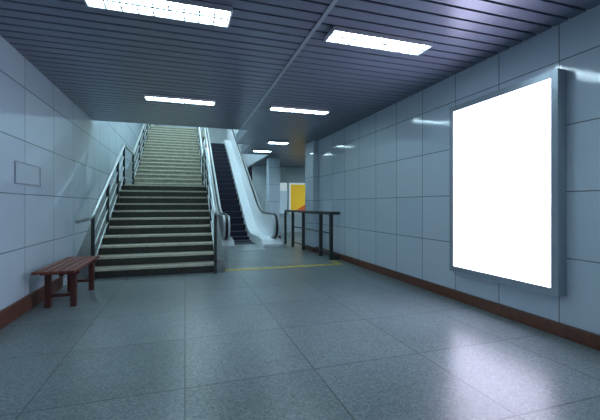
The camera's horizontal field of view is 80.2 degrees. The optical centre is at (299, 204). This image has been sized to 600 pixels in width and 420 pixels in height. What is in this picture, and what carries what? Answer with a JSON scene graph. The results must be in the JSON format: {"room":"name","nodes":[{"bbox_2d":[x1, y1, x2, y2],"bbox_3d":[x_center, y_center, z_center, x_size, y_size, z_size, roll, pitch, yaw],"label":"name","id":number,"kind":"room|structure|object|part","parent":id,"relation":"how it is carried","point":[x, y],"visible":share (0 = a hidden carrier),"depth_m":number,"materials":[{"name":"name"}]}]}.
{"room":"metro station","nodes":[
{"label":"metro station","id":0,"kind":"room"},
{"bbox_2d":[0,36,155,309],"bbox_3d":[-4.806,-2.400,8.957,0.200,7.200,28.000,0,0,-18],"label":"wall","id":1,"kind":"structure","parent":0,"point":[76,154],"depth_m":4.52,"materials":[{"name":"tile"}]},
{"bbox_2d":[14,161,40,185],"bbox_3d":[-3.119,-0.350,4.089,0.015,0.240,0.680,0,0,-18],"label":"rim","id":2,"kind":"object","parent":1,"relation":"attached to","point":[14,161],"visible":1,"depth_m":3.89,"materials":[{"name":"grey metal"}]},
{"bbox_2d":[16,162,39,185],"bbox_3d":[-3.121,-0.350,4.089,0.011,0.220,0.660,0,0,-18],"label":"panel","id":3,"kind":"object","parent":1,"relation":"attached to","point":[26,174],"visible":0.94,"depth_m":4.06,"materials":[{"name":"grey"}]},
{"bbox_2d":[0,277,62,328],"bbox_3d":[-1.930,1.115,0.428,0.030,0.170,10.000,0,0,-18],"label":"baseboard","id":4,"kind":"structure","parent":1,"relation":"attached to","point":[18,308],"depth_m":3.94,"materials":[{"name":"brown stone"}]},
{"bbox_2d":[201,130,204,141],"bbox_3d":[-6.705,-3.300,19.393,2.599,0.300,6.950,0,0,-18],"label":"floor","id":5,"kind":"structure","parent":0,"point":[202,131],"depth_m":16.48,"materials":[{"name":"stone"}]},
{"bbox_2d":[156,124,268,167],"bbox_3d":[-3.926,-3.840,15.540,5.920,4.320,16.410,0,0,-18],"label":"wall","id":6,"kind":"structure","parent":0,"point":[216,135],"depth_m":22.81,"materials":[{"name":"paint"}]},
{"bbox_2d":[252,165,304,232],"bbox_3d":[0.569,-0.330,16.052,5.450,3.060,0.200,0,0,-18],"label":"wall","id":7,"kind":"structure","parent":0,"point":[259,173],"depth_m":15.52,"materials":[{"name":"tile"}]},
{"bbox_2d":[280,182,287,213],"bbox_3d":[-0.831,-0.300,15.426,0.600,1.400,0.129,0,0,-18],"label":"illuminated sign","id":8,"kind":"object","parent":7,"relation":"attached to","point":[283,185],"visible":0.55,"depth_m":15.40,"materials":[{"name":"grey metal"}]},
{"bbox_2d":[289,183,304,212],"bbox_3d":[-0.082,-0.300,15.709,0.800,1.320,0.051,0,0,-18],"label":"poster","id":9,"kind":"object","parent":7,"relation":"attached to","point":[296,190],"visible":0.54,"depth_m":15.67,"materials":[{"name":"yellow paper"}]},
{"bbox_2d":[0,232,599,419],"bbox_3d":[1.298,1.248,6.199,10.120,0.103,19.400,0,0,-18],"label":"floor","id":10,"kind":"structure","parent":0,"point":[345,341],"depth_m":2.88,"materials":[{"name":"tile"}]},
{"bbox_2d":[31,255,99,307],"bbox_3d":[-2.961,0.973,4.592,0.418,0.455,1.280,0,0,-18],"label":"wooden bench","id":11,"kind":"object","parent":10,"relation":"on","point":[71,266],"visible":1,"depth_m":4.22,"materials":[{"name":"red wood"}]},
{"bbox_2d":[75,124,224,279],"bbox_3d":[-4.150,-1.601,11.160,2.398,5.602,11.670,0,0,-18],"label":"staircase","id":12,"kind":"structure","parent":10,"relation":"on","point":[161,218],"depth_m":7.51,"materials":[{"name":"stone"}]},
{"bbox_3d":[-5.052,-2.060,10.868,0.197,4.683,11.670,0,0,-18],"label":"handrail","id":13,"kind":"part","parent":12,"relation":"part of","materials":[{"name":"silver metal"}]},
{"bbox_3d":[-3.225,-2.102,11.645,0.064,4.600,11.315,0,0,-18],"label":"handrail","id":14,"kind":"part","parent":12,"relation":"part of","materials":[{"name":"silver metal"}]},
{"bbox_2d":[203,127,281,250],"bbox_3d":[-3.095,-1.609,15.291,1.710,5.624,12.504,0,0,-18],"label":"escalator","id":15,"kind":"object","parent":10,"relation":"on","point":[243,224],"visible":0.9,"depth_m":13.49,"materials":[{"name":"white metal"}]},
{"bbox_3d":[-3.815,-1.605,15.326,0.180,5.510,11.994,0,0,-18],"label":"balustrade","id":16,"kind":"part","parent":15,"relation":"part of","materials":[{"name":"white"}]},
{"bbox_3d":[-3.806,-1.715,15.297,0.072,5.412,12.055,0,0,-18],"label":"handrail","id":17,"kind":"part","parent":15,"relation":"part of","materials":[{"name":"black rubber"}]},
{"bbox_3d":[-1.484,1.194,10.029,0.780,0.012,1.500,0,0,-18],"label":"landing plate","id":18,"kind":"part","parent":15,"relation":"part of","materials":[{"name":"silver metal"}]},
{"bbox_3d":[-2.493,-1.605,15.754,0.180,5.510,11.994,0,0,-18],"label":"balustrade","id":19,"kind":"part","parent":15,"relation":"part of","materials":[{"name":"white metal"}]},
{"bbox_3d":[-2.483,-1.715,15.724,0.072,5.412,12.055,0,0,-18],"label":"handrail","id":20,"kind":"part","parent":15,"relation":"part of","materials":[{"name":"black rubber"}]},
{"bbox_2d":[267,158,280,238],"bbox_3d":[-0.956,-0.225,12.722,0.440,2.850,0.440,0,0,-18],"label":"tiled pillar","id":21,"kind":"structure","parent":10,"relation":"on","point":[273,164],"depth_m":12.54,"materials":[{"name":"tile"}]},
{"bbox_2d":[305,141,318,251],"bbox_3d":[0.459,-0.225,9.480,0.500,2.850,0.680,0,0,-18],"label":"tiled pillar","id":22,"kind":"structure","parent":10,"relation":"on","point":[311,148],"depth_m":9.15,"materials":[{"name":"tile"}]},
{"bbox_2d":[284,210,339,259],"bbox_3d":[0.183,0.672,9.409,0.248,1.055,3.473,0,0,-20],"label":"guard railing","id":23,"kind":"object","parent":10,"relation":"on","point":[331,256],"visible":1,"depth_m":8.38,"materials":[{"name":"black metal"}]},
{"bbox_3d":[0.248,0.840,9.013,0.054,0.472,2.603,0,0,-20],"label":"rail","id":24,"kind":"part","parent":23,"relation":"part of","materials":[{"name":"black metal"}]},
{"bbox_3d":[0.186,0.180,9.394,0.236,0.070,3.444,0,0,-20],"label":"rail","id":25,"kind":"part","parent":23,"relation":"part of","materials":[{"name":"black metal"}]},
{"bbox_2d":[0,0,599,166],"bbox_3d":[1.298,-1.766,6.199,9.720,0.228,19.000,0,0,-18],"label":"ceiling","id":26,"kind":"structure","parent":0,"point":[271,52],"depth_m":3.98,"materials":[{"name":"silver metal"}]},
{"bbox_2d":[84,0,232,27],"bbox_3d":[-1.147,-1.635,2.934,1.140,0.039,0.290,0,0,-18],"label":"recessed light","id":27,"kind":"object","parent":26,"relation":"in","point":[193,11],"visible":1,"depth_m":2.96,"materials":[{"name":"white plastic"}]},
{"bbox_2d":[144,94,215,105],"bbox_3d":[-1.852,-1.635,5.539,1.040,0.039,0.200,0,0,-18],"label":"recessed light","id":28,"kind":"object","parent":26,"relation":"in","point":[153,97],"visible":1,"depth_m":5.51,"materials":[{"name":"white plastic"}]},
{"bbox_2d":[252,149,271,152],"bbox_3d":[-1.148,-1.635,10.795,0.550,0.039,0.250,0,0,-18],"label":"recessed light","id":29,"kind":"object","parent":26,"relation":"in","point":[254,150],"visible":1,"depth_m":10.74,"materials":[{"name":"white plastic"}]},
{"bbox_2d":[267,141,288,144],"bbox_3d":[-0.577,-1.635,9.350,0.550,0.039,0.250,0,0,-18],"label":"recessed light","id":30,"kind":"object","parent":26,"relation":"in","point":[268,142],"visible":1,"depth_m":9.29,"materials":[{"name":"white plastic"}]},
{"bbox_2d":[269,105,329,114],"bbox_3d":[-0.006,-1.635,6.135,1.040,0.039,0.200,0,0,-18],"label":"recessed light","id":31,"kind":"object","parent":26,"relation":"in","point":[272,107],"visible":1,"depth_m":6.10,"materials":[{"name":"white plastic"}]},
{"bbox_2d":[324,26,432,55],"bbox_3d":[0.797,-1.635,3.568,1.090,0.039,0.240,0,0,-18],"label":"recessed light","id":32,"kind":"object","parent":26,"relation":"in","point":[340,35],"visible":1,"depth_m":3.54,"materials":[{"name":"white plastic"}]},
{"bbox_2d":[318,5,599,334],"bbox_3d":[2.486,-0.330,3.430,0.300,3.060,13.000,0,0,-18],"label":"wall","id":33,"kind":"structure","parent":0,"point":[386,173],"depth_m":4.75,"materials":[{"name":"tile"}]},
{"bbox_2d":[318,247,599,350],"bbox_3d":[2.398,1.140,3.165,0.030,0.120,12.550,0,0,-18],"label":"baseboard","id":34,"kind":"structure","parent":33,"relation":"attached to","point":[582,337],"depth_m":3.89,"materials":[{"name":"brown stone"}]},
{"bbox_2d":[449,68,566,296],"bbox_3d":[2.138,-0.200,3.838,0.109,2.040,1.370,0,0,-18],"label":"advertising lightbox","id":35,"kind":"object","parent":33,"relation":"attached to","point":[508,145],"visible":1,"depth_m":3.61,"materials":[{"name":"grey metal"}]}
]}

